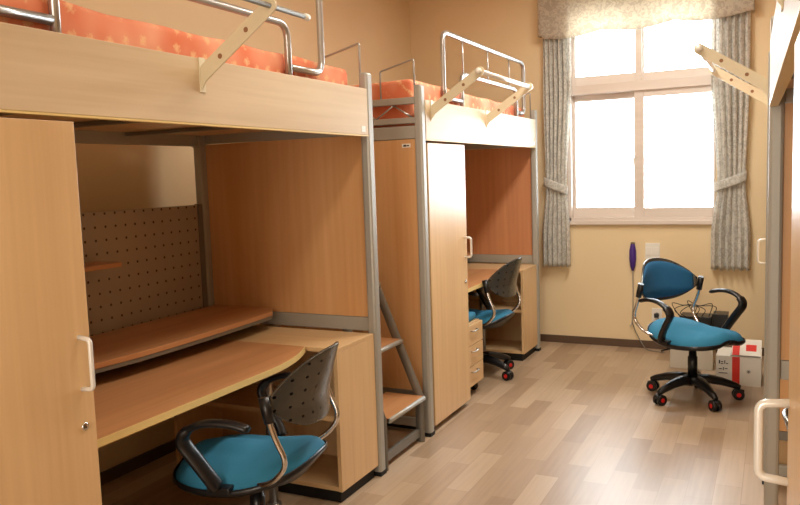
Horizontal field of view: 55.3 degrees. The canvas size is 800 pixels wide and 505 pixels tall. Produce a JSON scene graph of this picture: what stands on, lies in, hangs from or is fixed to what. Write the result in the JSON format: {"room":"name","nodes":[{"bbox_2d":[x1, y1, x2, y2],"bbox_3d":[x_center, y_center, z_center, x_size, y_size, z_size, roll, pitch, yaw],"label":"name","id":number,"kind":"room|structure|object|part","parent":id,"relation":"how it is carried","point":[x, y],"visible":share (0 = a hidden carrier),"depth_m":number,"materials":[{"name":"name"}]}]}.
{"room":"dormitory room","nodes":[
{"label":"dormitory room","id":0,"kind":"room"},
{"bbox_2d":[63,0,411,472],"bbox_3d":[-1.518,-0.346,3.213,0.100,2.850,7.677,1,6,26],"label":"wall","id":1,"kind":"structure","parent":0,"point":[111,177],"depth_m":3.95,"materials":[{"name":"beige paper"}]},
{"bbox_2d":[100,439,175,485],"bbox_3d":[-1.445,1.049,3.277,0.012,0.058,7.365,1,6,26],"label":"baseboard","id":2,"kind":"structure","parent":1,"relation":"attached to","point":[134,463],"depth_m":3.65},
{"bbox_2d":[101,341,786,504],"bbox_3d":[0.323,1.149,2.483,4.090,0.100,7.677,1,6,26],"label":"floor","id":3,"kind":"structure","parent":0,"point":[574,424],"depth_m":3.74,"materials":[{"name":"brown wood"}]},
{"bbox_2d":[0,117,101,504],"bbox_3d":[-1.272,0.439,1.997,0.952,1.515,0.416,1,6,26],"label":"wardrobe","id":4,"kind":"object","parent":3,"relation":"on","point":[49,446],"visible":1,"depth_m":1.84,"materials":[{"name":"laminate"}]},
{"bbox_3d":[-0.795,0.283,1.937,0.047,0.147,0.012,1,6,26],"label":"handle","id":5,"kind":"part","parent":4,"relation":"part of","materials":[{"name":"white plastic"}]},
{"bbox_2d":[80,204,304,504],"bbox_3d":[-0.944,0.479,2.829,0.872,1.248,1.742,1,6,26],"label":"desk","id":6,"kind":"object","parent":3,"relation":"on","point":[153,328],"visible":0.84,"depth_m":3.15,"materials":[{"name":"laminate"}]},
{"bbox_2d":[84,261,121,271],"bbox_3d":[-1.298,0.073,2.882,0.142,0.018,0.510,1,6,26],"label":"shelf","id":7,"kind":"object","parent":6,"relation":"attached to","point":[89,266],"depth_m":3.02,"materials":[{"name":"laminate"}]},
{"bbox_3d":[-1.313,0.644,2.961,0.016,0.357,1.198,1,6,26],"label":"modesty panel","id":8,"kind":"part","parent":6,"relation":"part of","materials":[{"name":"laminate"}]},
{"bbox_2d":[89,305,272,368],"bbox_3d":[-1.059,0.350,2.983,0.425,0.020,1.542,1,6,26],"label":"shelf","id":9,"kind":"object","parent":6,"relation":"attached to","point":[129,345],"depth_m":3.10,"materials":[{"name":"laminate"}]},
{"bbox_2d":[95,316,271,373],"bbox_3d":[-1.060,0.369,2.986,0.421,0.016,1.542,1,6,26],"label":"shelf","id":10,"kind":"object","parent":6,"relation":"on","point":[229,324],"depth_m":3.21,"materials":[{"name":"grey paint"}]},
{"bbox_2d":[94,339,303,439],"bbox_3d":[-0.954,0.460,2.763,0.830,0.024,1.218,1,6,26],"label":"countertop","id":11,"kind":"structure","parent":6,"relation":"on","point":[126,396],"depth_m":2.73,"materials":[{"name":"laminate"}]},
{"bbox_3d":[-0.536,0.739,3.160,0.060,0.637,0.058,1,6,26],"label":"leg","id":12,"kind":"part","parent":6,"relation":"part of","materials":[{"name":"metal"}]},
{"bbox_2d":[0,0,386,476],"bbox_3d":[-0.867,0.053,2.586,1.253,2.138,2.143,1,6,26],"label":"bed","id":13,"kind":"object","parent":3,"relation":"on","point":[290,226],"visible":0.82,"depth_m":3.34,"materials":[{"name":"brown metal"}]},
{"bbox_3d":[-1.411,-0.439,2.830,0.025,0.055,1.974,1,6,26],"label":"rail","id":14,"kind":"part","parent":13,"relation":"part of","materials":[{"name":"brown wood"}]},
{"bbox_3d":[-0.643,-0.639,2.387,0.027,0.338,1.062,1,6,26],"label":"guard rail","id":15,"kind":"part","parent":13,"relation":"part of","materials":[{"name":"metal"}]},
{"bbox_2d":[0,0,347,84],"bbox_3d":[-1.016,-0.597,2.609,0.837,0.248,1.945,1,6,26],"label":"mattress","id":16,"kind":"object","parent":13,"relation":"on","point":[76,20],"visible":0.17,"depth_m":2.25,"materials":[{"name":"orange fabric"}]},
{"bbox_3d":[-0.950,0.105,3.790,0.045,1.800,0.074,1,6,26],"label":"post","id":17,"kind":"part","parent":13,"relation":"part of","materials":[{"name":"silver metal"}]},
{"bbox_3d":[-0.555,-0.553,3.532,0.871,0.065,0.020,1,6,26],"label":"rail","id":18,"kind":"part","parent":13,"relation":"part of","materials":[{"name":"silver metal"}]},
{"bbox_3d":[-0.541,-0.119,3.575,0.871,0.805,0.016,1,6,26],"label":"panel","id":19,"kind":"part","parent":13,"relation":"part of","materials":[{"name":"laminate"}]},
{"bbox_3d":[-0.526,0.314,3.619,0.871,0.062,0.024,1,6,26],"label":"rail","id":20,"kind":"part","parent":13,"relation":"part of","materials":[{"name":"silver metal"}]},
{"bbox_3d":[-0.122,0.117,3.397,0.042,1.800,0.052,1,6,26],"label":"post","id":21,"kind":"part","parent":13,"relation":"part of","materials":[{"name":"silver metal"}]},
{"bbox_2d":[173,341,339,504],"bbox_3d":[-0.485,0.705,2.666,0.589,0.800,0.630,0,6,16],"label":"office chair","id":22,"kind":"object","parent":3,"relation":"on","point":[236,465],"visible":1,"depth_m":2.49,"materials":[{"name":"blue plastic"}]},
{"bbox_3d":[-0.578,0.641,2.405,0.254,0.250,0.094,0,6,16],"label":"armrest","id":23,"kind":"part","parent":22,"relation":"part of","materials":[{"name":"black plastic"}]},
{"bbox_3d":[-0.566,0.756,2.501,0.080,0.020,0.130,0,6,16],"label":"arm mount","id":24,"kind":"part","parent":22,"relation":"part of","materials":[{"name":"black plastic"}]},
{"bbox_2d":[175,434,324,489],"bbox_3d":[-0.516,0.711,2.676,0.490,0.110,0.453,0,6,16],"label":"seat cushion","id":25,"kind":"object","parent":22,"relation":"on","point":[240,461],"depth_m":2.55,"materials":[{"name":"teal fabric"}]},
{"bbox_3d":[-0.432,0.585,2.918,0.254,0.250,0.094,0,6,16],"label":"armrest","id":26,"kind":"part","parent":22,"relation":"part of","materials":[{"name":"black plastic"}]},
{"bbox_3d":[-0.280,0.432,2.578,0.146,0.256,0.449,0,6,16],"label":"backrest","id":27,"kind":"part","parent":22,"relation":"part of","materials":[{"name":"grey plastic"}]},
{"bbox_2d":[174,325,377,502],"bbox_3d":[-0.577,0.698,3.471,0.892,0.660,0.320,1,6,26],"label":"cabinet","id":28,"kind":"object","parent":3,"relation":"on","point":[349,460],"visible":0.44,"depth_m":3.34,"materials":[{"name":"laminate"}]},
{"bbox_3d":[-0.970,0.674,3.661,0.018,0.586,0.320,1,6,26],"label":"panel","id":29,"kind":"part","parent":28,"relation":"part of","materials":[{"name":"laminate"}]},
{"bbox_3d":[-0.569,0.963,3.495,0.856,0.018,0.307,1,6,26],"label":"shelf","id":30,"kind":"part","parent":28,"relation":"part of","materials":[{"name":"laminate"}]},
{"bbox_3d":[-0.579,0.667,3.466,0.856,0.018,0.307,1,6,26],"label":"shelf","id":31,"kind":"part","parent":28,"relation":"part of","materials":[{"name":"laminate"}]},
{"bbox_3d":[-0.509,0.664,3.608,0.856,0.586,0.008,1,6,26],"label":"panel","id":32,"kind":"part","parent":28,"relation":"part of","materials":[{"name":"laminate"}]},
{"bbox_3d":[-0.185,0.686,3.277,0.018,0.586,0.320,1,6,26],"label":"panel","id":33,"kind":"part","parent":28,"relation":"part of","materials":[{"name":"laminate"}]},
{"bbox_2d":[342,283,425,470],"bbox_3d":[-0.280,0.231,3.772,0.686,1.508,0.432,1,6,26],"label":"ladder","id":34,"kind":"object","parent":3,"relation":"on","point":[395,405],"visible":0.33,"depth_m":3.84,"materials":[{"name":"grey metal"}]},
{"bbox_3d":[-0.328,0.253,3.568,0.556,1.508,0.022,1,6,26],"label":"rail","id":35,"kind":"part","parent":34,"relation":"part of","materials":[{"name":"grey paint"}]},
{"bbox_3d":[-0.148,0.210,3.934,0.556,1.508,0.022,1,6,26],"label":"rail","id":36,"kind":"part","parent":34,"relation":"part of","materials":[{"name":"grey metal"}]},
{"bbox_2d":[273,30,540,436],"bbox_3d":[0.280,-0.220,4.922,1.253,2.138,2.082,1,6,26],"label":"bed","id":37,"kind":"object","parent":3,"relation":"on","point":[501,183],"visible":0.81,"depth_m":4.02,"materials":[{"name":"silver metal"}]},
{"bbox_3d":[-0.310,-0.612,4.031,0.871,0.065,0.020,1,6,26],"label":"rail","id":38,"kind":"part","parent":37,"relation":"part of","materials":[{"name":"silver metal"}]},
{"bbox_3d":[-0.287,0.068,4.099,0.871,1.298,0.016,1,6,26],"label":"panel","id":39,"kind":"part","parent":37,"relation":"part of","materials":[{"name":"laminate"}]},
{"bbox_3d":[-0.315,-0.768,4.015,0.871,0.034,0.024,1,6,26],"label":"rail","id":40,"kind":"part","parent":37,"relation":"part of","materials":[{"name":"beige wood"}]},
{"bbox_3d":[-0.312,-0.671,4.025,0.871,0.030,0.024,1,6,26],"label":"rail","id":41,"kind":"part","parent":37,"relation":"part of","materials":[{"name":"beige wood"}]},
{"bbox_3d":[-0.265,0.734,4.165,0.871,0.038,0.024,1,6,26],"label":"rail","id":42,"kind":"part","parent":37,"relation":"part of","materials":[{"name":"grey metal"}]},
{"bbox_3d":[-0.260,0.885,4.181,0.871,0.045,0.024,1,6,26],"label":"rail","id":43,"kind":"part","parent":37,"relation":"part of","materials":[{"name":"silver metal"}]},
{"bbox_2d":[402,143,410,147],"bbox_3d":[0.032,-0.540,3.861,0.048,0.020,0.002,1,6,26],"label":"label sticker","id":44,"kind":"object","parent":37,"relation":"attached to","point":[409,144],"visible":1,"depth_m":3.86,"materials":[{"name":"white plastic"}]},
{"bbox_3d":[0.123,0.059,3.896,0.042,1.800,0.052,1,6,26],"label":"post","id":45,"kind":"part","parent":37,"relation":"part of","materials":[{"name":"silver metal"}]},
{"bbox_2d":[348,79,523,127],"bbox_3d":[0.118,-0.866,4.918,0.837,0.248,1.945,1,6,26],"label":"mattress","id":46,"kind":"object","parent":37,"relation":"on","point":[399,88],"visible":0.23,"depth_m":3.95,"materials":[{"name":"orange fabric"}]},
{"bbox_3d":[0.579,-0.823,5.841,0.871,0.065,0.020,1,6,26],"label":"rail","id":47,"kind":"part","parent":37,"relation":"part of","materials":[{"name":"wood"}]},
{"bbox_3d":[0.587,-0.931,4.891,0.027,0.338,1.067,1,6,26],"label":"guard rail","id":48,"kind":"part","parent":37,"relation":"part of","materials":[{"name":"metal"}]},
{"bbox_3d":[0.594,-0.388,5.885,0.871,0.805,0.016,1,6,26],"label":"panel","id":49,"kind":"part","parent":37,"relation":"part of","materials":[{"name":"laminate"}]},
{"bbox_3d":[0.608,0.045,5.928,0.871,0.062,0.024,1,6,26],"label":"rail","id":50,"kind":"part","parent":37,"relation":"part of","materials":[{"name":"silver metal"}]},
{"bbox_3d":[1.012,-0.153,5.707,0.042,1.800,0.052,1,6,26],"label":"post","id":51,"kind":"part","parent":37,"relation":"part of","materials":[{"name":"silver metal"}]},
{"bbox_2d":[387,143,471,428],"bbox_3d":[-0.110,0.163,4.363,0.952,1.515,0.520,1,6,26],"label":"wardrobe","id":52,"kind":"object","parent":3,"relation":"on","point":[445,163],"visible":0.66,"depth_m":4.14,"materials":[{"name":"laminate"}]},
{"bbox_3d":[0.268,0.151,4.176,0.019,1.476,0.518,1,6,26],"label":"door","id":53,"kind":"part","parent":52,"relation":"part of","materials":[{"name":"laminate"}]},
{"bbox_3d":[0.389,-0.030,4.347,0.047,0.128,0.012,1,6,26],"label":"handle","id":54,"kind":"part","parent":52,"relation":"part of","materials":[{"name":"white plastic"}]},
{"bbox_2d":[469,319,483,389],"bbox_3d":[0.273,0.650,4.714,0.444,0.449,0.320,1,6,26],"label":"drawer pedestal","id":55,"kind":"object","parent":3,"relation":"on","point":[475,325],"visible":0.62,"depth_m":4.66,"materials":[{"name":"laminate"}]},
{"bbox_2d":[469,311,475,320],"bbox_3d":[0.249,0.401,4.696,0.370,0.048,0.280,1,6,26],"label":"cushion","id":56,"kind":"object","parent":55,"relation":"on","point":[472,315],"visible":0.2,"depth_m":4.68,"materials":[{"name":"teal fabric"}]},
{"bbox_3d":[0.436,0.494,4.615,0.020,0.120,0.312,1,6,26],"label":"drawer","id":57,"kind":"part","parent":55,"relation":"part of","materials":[{"name":"laminate"}]},
{"bbox_3d":[0.440,0.618,4.628,0.020,0.120,0.312,1,6,26],"label":"drawer","id":58,"kind":"part","parent":55,"relation":"part of","materials":[{"name":"laminate"}]},
{"bbox_3d":[0.445,0.743,4.640,0.020,0.120,0.312,1,6,26],"label":"drawer","id":59,"kind":"part","parent":55,"relation":"part of","materials":[{"name":"laminate"}]},
{"bbox_2d":[467,252,497,351],"bbox_3d":[0.216,0.203,5.190,0.872,1.248,1.626,1,6,26],"label":"desk","id":60,"kind":"object","parent":3,"relation":"on","point":[475,276],"visible":0.12,"depth_m":5.26,"materials":[{"name":"laminate"}]},
{"bbox_2d":[467,269,497,287],"bbox_3d":[0.201,0.185,5.115,0.830,0.024,1.082,1,6,26],"label":"countertop","id":61,"kind":"structure","parent":60,"relation":"on","point":[475,276],"depth_m":5.17,"materials":[{"name":"laminate"}]},
{"bbox_3d":[0.590,0.472,5.452,0.060,0.637,0.058,1,6,26],"label":"leg","id":62,"kind":"part","parent":60,"relation":"part of","materials":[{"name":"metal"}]},
{"bbox_2d":[468,257,521,380],"bbox_3d":[0.535,0.425,5.117,0.589,0.800,0.630,1,7,29],"label":"office chair","id":63,"kind":"object","parent":3,"relation":"on","point":[503,281],"visible":0.69,"depth_m":4.95,"materials":[{"name":"black plastic"}]},
{"bbox_3d":[0.388,0.360,4.884,0.254,0.250,0.094,1,7,29],"label":"armrest","id":64,"kind":"part","parent":63,"relation":"part of","materials":[{"name":"black plastic"}]},
{"bbox_3d":[0.646,0.305,5.350,0.254,0.250,0.094,1,7,29],"label":"armrest","id":65,"kind":"part","parent":63,"relation":"part of","materials":[{"name":"black plastic"}]},
{"bbox_2d":[468,308,511,323],"bbox_3d":[0.507,0.431,5.134,0.490,0.110,0.453,1,7,29],"label":"seat cushion","id":66,"kind":"object","parent":63,"relation":"on","point":[502,316],"depth_m":4.97,"materials":[{"name":"teal fabric"}]},
{"bbox_3d":[0.629,0.729,5.054,0.102,0.091,0.237,-7,8,-44],"label":"leg","id":67,"kind":"part","parent":63,"relation":"part of","materials":[{"name":"black plastic"}]},
{"bbox_3d":[0.657,0.711,5.223,0.237,0.091,0.102,-5,6,-26],"label":"leg","id":68,"kind":"part","parent":63,"relation":"part of","materials":[{"name":"black plastic"}]},
{"bbox_3d":[0.721,0.158,4.983,0.146,0.256,0.449,1,7,29],"label":"backrest","id":69,"kind":"part","parent":63,"relation":"part of","materials":[{"name":"grey plastic"}]},
{"bbox_2d":[467,263,537,360],"bbox_3d":[0.553,0.429,5.771,0.892,0.660,0.340,1,6,26],"label":"bookcase","id":70,"kind":"object","parent":3,"relation":"on","point":[517,338],"visible":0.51,"depth_m":5.66,"materials":[{"name":"laminate"}]},
{"bbox_3d":[0.551,0.399,5.766,0.856,0.018,0.327,1,6,26],"label":"shelf","id":71,"kind":"part","parent":70,"relation":"part of","materials":[{"name":"laminate"}]},
{"bbox_3d":[0.625,0.394,5.918,0.856,0.586,0.008,1,6,26],"label":"panel","id":72,"kind":"part","parent":70,"relation":"part of","materials":[{"name":"laminate"}]},
{"bbox_3d":[0.561,0.694,5.796,0.856,0.018,0.327,1,6,26],"label":"shelf","id":73,"kind":"part","parent":70,"relation":"part of","materials":[{"name":"laminate"}]},
{"bbox_3d":[0.945,0.418,5.578,0.018,0.586,0.340,1,6,26],"label":"panel","id":74,"kind":"part","parent":70,"relation":"part of","materials":[{"name":"laminate"}]},
{"bbox_2d":[632,323,664,352],"bbox_3d":[1.842,0.632,5.666,0.025,0.189,0.284,-6,7,-33],"label":"cord","id":75,"kind":"object","parent":3,"relation":"on","point":[632,323],"visible":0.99,"depth_m":5.72,"materials":[{"name":"grey paint"}]},
{"bbox_2d":[633,258,746,411],"bbox_3d":[1.689,0.453,4.447,0.630,0.800,0.591,-5,6,-25],"label":"office chair","id":76,"kind":"object","parent":3,"relation":"on","point":[661,278],"visible":1,"depth_m":4.42,"materials":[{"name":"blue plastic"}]},
{"bbox_3d":[1.451,0.382,4.309,0.094,0.250,0.254,-5,6,-25],"label":"armrest","id":77,"kind":"part","parent":76,"relation":"part of","materials":[{"name":"black plastic"}]},
{"bbox_3d":[1.536,0.501,4.343,0.130,0.020,0.080,-5,6,-25],"label":"arm mount","id":78,"kind":"part","parent":76,"relation":"part of","materials":[{"name":"black plastic"}]},
{"bbox_2d":[643,261,693,297],"bbox_3d":[1.584,0.166,4.620,0.403,0.219,0.120,-5,6,-25],"label":"backrest","id":79,"kind":"object","parent":76,"relation":"on","point":[661,279],"depth_m":4.64,"materials":[{"name":"blue fabric"}]},
{"bbox_3d":[1.607,0.745,4.564,0.102,0.091,0.237,-7,8,-43],"label":"leg","id":80,"kind":"part","parent":76,"relation":"part of","materials":[{"name":"black plastic"}]},
{"bbox_3d":[1.583,0.165,4.621,0.449,0.256,0.146,-5,6,-25],"label":"backrest","id":81,"kind":"part","parent":76,"relation":"part of","materials":[{"name":"blue fabric"}]},
{"bbox_3d":[1.575,0.763,4.395,0.238,0.091,0.102,-5,6,-25],"label":"leg","id":82,"kind":"part","parent":76,"relation":"part of","materials":[{"name":"black plastic"}]},
{"bbox_2d":[649,317,743,346],"bbox_3d":[1.702,0.462,4.420,0.453,0.110,0.490,-5,6,-25],"label":"seat cushion","id":83,"kind":"object","parent":76,"relation":"on","point":[682,332],"depth_m":4.29,"materials":[{"name":"teal fabric"}]},
{"bbox_3d":[1.725,0.766,4.312,0.102,0.091,0.237,-3,6,-6],"label":"leg","id":84,"kind":"part","parent":76,"relation":"part of","materials":[{"name":"black plastic"}]},
{"bbox_3d":[1.852,0.750,4.430,0.237,0.091,0.102,-1,6,11],"label":"leg","id":85,"kind":"part","parent":76,"relation":"part of","materials":[{"name":"black plastic"}]},
{"bbox_3d":[1.934,0.343,4.537,0.094,0.250,0.254,-5,6,-25],"label":"armrest","id":86,"kind":"part","parent":76,"relation":"part of","materials":[{"name":"black plastic"}]},
{"bbox_2d":[670,349,715,370],"bbox_3d":[1.999,0.631,5.207,0.270,0.275,0.261,1,6,26],"label":"carton","id":87,"kind":"object","parent":3,"relation":"on","point":[706,360],"visible":0.17,"depth_m":5.11,"materials":[{"name":"grey cardboard"}]},
{"bbox_2d":[658,300,728,327],"bbox_3d":[1.947,0.412,5.258,0.309,0.218,0.628,-6,7,-34],"label":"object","id":88,"kind":"object","parent":87,"relation":"on","point":[717,318],"visible":0.77,"depth_m":5.09,"materials":[{"name":"black plastic"}]},
{"bbox_3d":[2.015,0.458,5.191,0.200,0.070,0.160,1,6,26],"label":"casing","id":89,"kind":"part","parent":88,"relation":"part of","materials":[{"name":"black plastic"}]},
{"bbox_2d":[716,339,761,386],"bbox_3d":[2.135,0.683,4.804,0.255,0.244,0.272,1,6,26],"label":"cardboard box","id":90,"kind":"object","parent":3,"relation":"on","point":[742,364],"visible":0.91,"depth_m":4.71,"materials":[{"name":"white cardboard"}]},
{"bbox_2d":[719,360,749,373],"bbox_3d":[2.058,0.707,4.694,0.181,0.082,0.002,1,6,26],"label":"print","id":91,"kind":"object","parent":90,"relation":"attached to","point":[725,366],"depth_m":4.69},
{"bbox_2d":[732,346,739,354],"bbox_3d":[2.119,0.593,4.809,0.040,0.066,0.182,1,6,26],"label":"print","id":92,"kind":"object","parent":90,"relation":"on","point":[735,349],"depth_m":4.77},
{"bbox_2d":[746,345,756,351],"bbox_3d":[2.193,0.597,4.767,0.060,0.026,0.070,1,6,26],"label":"print","id":93,"kind":"object","parent":90,"relation":"on","point":[749,348],"depth_m":4.76},
{"bbox_2d":[694,43,788,483],"bbox_3d":[2.256,-0.185,3.911,1.253,2.138,2.082,1,6,26],"label":"bed","id":94,"kind":"object","parent":3,"relation":"on","point":[710,56],"visible":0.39,"depth_m":3.21,"materials":[{"name":"silver metal"}]},
{"bbox_3d":[1.535,0.085,3.161,0.042,1.800,0.052,1,6,26],"label":"post","id":95,"kind":"part","parent":94,"relation":"part of","materials":[{"name":"silver metal"}]},
{"bbox_3d":[1.974,0.924,3.043,0.871,0.045,0.024,1,6,26],"label":"rail","id":96,"kind":"part","parent":94,"relation":"part of","materials":[{"name":"wood"}]},
{"bbox_3d":[1.969,0.773,3.028,0.871,0.038,0.024,1,6,26],"label":"rail","id":97,"kind":"part","parent":94,"relation":"part of","materials":[{"name":"grey paint"}]},
{"bbox_3d":[1.947,0.107,2.961,0.871,1.298,0.016,1,6,26],"label":"panel","id":98,"kind":"part","parent":94,"relation":"part of","materials":[{"name":"laminate"}]},
{"bbox_2d":[757,238,787,476],"bbox_3d":[2.044,0.200,3.265,0.952,1.515,0.520,1,6,26],"label":"wardrobe","id":99,"kind":"object","parent":3,"relation":"on","point":[783,445],"visible":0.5,"depth_m":3.26,"materials":[{"name":"laminate"}]},
{"bbox_3d":[1.730,-0.005,3.646,0.047,0.128,0.012,1,6,26],"label":"handle","id":100,"kind":"part","parent":99,"relation":"part of","materials":[{"name":"white plastic"}]},
{"bbox_2d":[753,32,799,504],"bbox_3d":[0.854,0.496,0.715,0.952,1.515,0.520,1,6,25],"label":"wardrobe","id":101,"kind":"object","parent":3,"relation":"on","point":[792,481],"visible":1,"depth_m":0.99,"materials":[{"name":"laminate"}]},
{"bbox_3d":[0.529,0.268,1.086,0.047,0.127,0.012,1,6,25],"label":"handle","id":102,"kind":"part","parent":101,"relation":"part of","materials":[{"name":"white plastic"}]},
{"bbox_3d":[0.470,0.473,0.889,0.019,1.476,0.518,1,6,25],"label":"door","id":103,"kind":"part","parent":101,"relation":"part of","materials":[{"name":"laminate"}]},
{"bbox_2d":[764,0,799,504],"bbox_3d":[1.048,0.110,1.367,1.253,2.138,2.082,1,6,25],"label":"bed","id":104,"kind":"object","parent":3,"relation":"on","point":[785,24],"visible":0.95,"depth_m":2.38,"materials":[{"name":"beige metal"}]},
{"bbox_3d":[1.190,0.169,2.430,0.042,1.800,0.052,1,6,25],"label":"post","id":105,"kind":"part","parent":104,"relation":"part of","materials":[{"name":"silver metal"}]},
{"bbox_3d":[1.613,0.378,2.260,0.871,0.062,0.024,1,6,25],"label":"rail","id":106,"kind":"part","parent":104,"relation":"part of","materials":[{"name":"silver metal"}]},
{"bbox_3d":[1.598,-0.055,2.217,0.871,0.805,0.016,1,6,25],"label":"panel","id":107,"kind":"part","parent":104,"relation":"part of","materials":[{"name":"laminate"}]},
{"bbox_3d":[1.584,-0.489,2.173,0.871,0.065,0.020,1,6,25],"label":"rail","id":108,"kind":"part","parent":104,"relation":"part of","materials":[{"name":"brown wood"}]},
{"bbox_2d":[782,408,787,431],"bbox_3d":[1.128,0.756,1.606,0.589,0.800,0.630,1,6,26],"label":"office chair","id":109,"kind":"object","parent":3,"relation":"on","point":[785,411],"visible":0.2,"depth_m":1.67,"materials":[{"name":"silver plastic"}]},
{"bbox_2d":[409,0,776,347],"bbox_3d":[1.913,-0.707,5.673,3.890,2.850,0.200,1,6,26],"label":"wall","id":110,"kind":"structure","parent":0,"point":[593,296],"depth_m":5.87,"materials":[{"name":"beige paint"}]},
{"bbox_2d":[543,38,570,266],"bbox_3d":[1.194,-0.829,5.831,0.243,1.891,0.072,1,6,26],"label":"curtain","id":111,"kind":"object","parent":110,"relation":"hanging from","point":[556,52],"visible":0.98,"depth_m":5.83,"materials":[{"name":"grey fabric"}]},
{"bbox_2d":[629,242,635,325],"bbox_3d":[1.747,0.240,5.731,0.052,0.640,0.052,1,6,26],"label":"shoehorn","id":112,"kind":"object","parent":110,"relation":"hanging from","point":[632,251],"visible":0.97,"depth_m":5.70,"materials":[{"name":"purple plastic"}]},
{"bbox_3d":[1.742,0.346,5.744,0.032,0.427,0.010,0,6,17],"label":"rod","id":113,"kind":"part","parent":112,"relation":"part of","materials":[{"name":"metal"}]},
{"bbox_3d":[1.740,0.030,5.710,0.052,0.217,0.052,1,6,26],"label":"handle","id":114,"kind":"part","parent":112,"relation":"part of","materials":[{"name":"purple plastic"}]},
{"bbox_2d":[567,28,715,224],"bbox_3d":[1.770,-1.023,5.645,1.079,1.627,0.150,1,6,26],"label":"window","id":115,"kind":"structure","parent":110,"relation":"attached to","point":[639,84],"depth_m":5.64,"materials":[{"name":"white wood"}]},
{"bbox_3d":[1.535,-1.530,5.716,0.500,0.537,0.035,1,6,26],"label":"sash","id":116,"kind":"part","parent":115,"relation":"part of","materials":[{"name":"brown wood"}]},
{"bbox_3d":[1.575,-0.737,5.811,0.510,0.933,0.035,1,6,26],"label":"sash","id":117,"kind":"part","parent":115,"relation":"part of","materials":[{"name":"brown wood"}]},
{"bbox_3d":[1.775,-0.224,5.680,1.079,0.030,0.050,1,6,26],"label":"sill","id":118,"kind":"part","parent":115,"relation":"part of","materials":[{"name":"brown wood"}]},
{"bbox_3d":[1.994,-0.725,5.556,0.557,0.933,0.035,1,6,26],"label":"sash","id":119,"kind":"part","parent":115,"relation":"part of","materials":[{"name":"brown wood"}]},
{"bbox_3d":[1.994,-1.523,5.491,0.523,0.537,0.035,1,6,26],"label":"sash","id":120,"kind":"part","parent":115,"relation":"part of","materials":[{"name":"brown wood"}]},
{"bbox_2d":[537,0,754,38],"bbox_3d":[1.717,-1.813,5.454,1.484,0.454,0.098,1,6,26],"label":"valance","id":121,"kind":"object","parent":110,"relation":"attached to","point":[557,19],"visible":1,"depth_m":5.48,"materials":[{"name":"grey fabric"}]},
{"bbox_2d":[540,334,763,355],"bbox_3d":[1.913,0.692,5.718,3.890,0.058,0.012,1,6,26],"label":"baseboard","id":122,"kind":"structure","parent":110,"relation":"attached to","point":[543,337],"depth_m":5.88,"materials":[{"name":"brown wood"}]},
{"bbox_2d":[645,243,659,259],"bbox_3d":[1.871,-0.009,5.657,0.104,0.124,0.012,1,6,26],"label":"wall switch","id":123,"kind":"object","parent":110,"relation":"attached to","point":[652,250],"visible":0.95,"depth_m":5.65,"materials":[{"name":"white plastic"}]},
{"bbox_2d":[652,308,661,320],"bbox_3d":[1.907,0.467,5.676,0.072,0.100,0.045,1,6,26],"label":"power outlet","id":124,"kind":"object","parent":110,"relation":"attached to","point":[656,312],"visible":0.88,"depth_m":5.68,"materials":[{"name":"white plastic"}]},
{"bbox_2d":[711,10,750,270],"bbox_3d":[2.294,-0.812,5.292,0.262,1.891,0.072,1,6,28],"label":"curtain","id":125,"kind":"object","parent":110,"relation":"hanging from","point":[730,35],"visible":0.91,"depth_m":5.30,"materials":[{"name":"grey fabric"}]}
]}

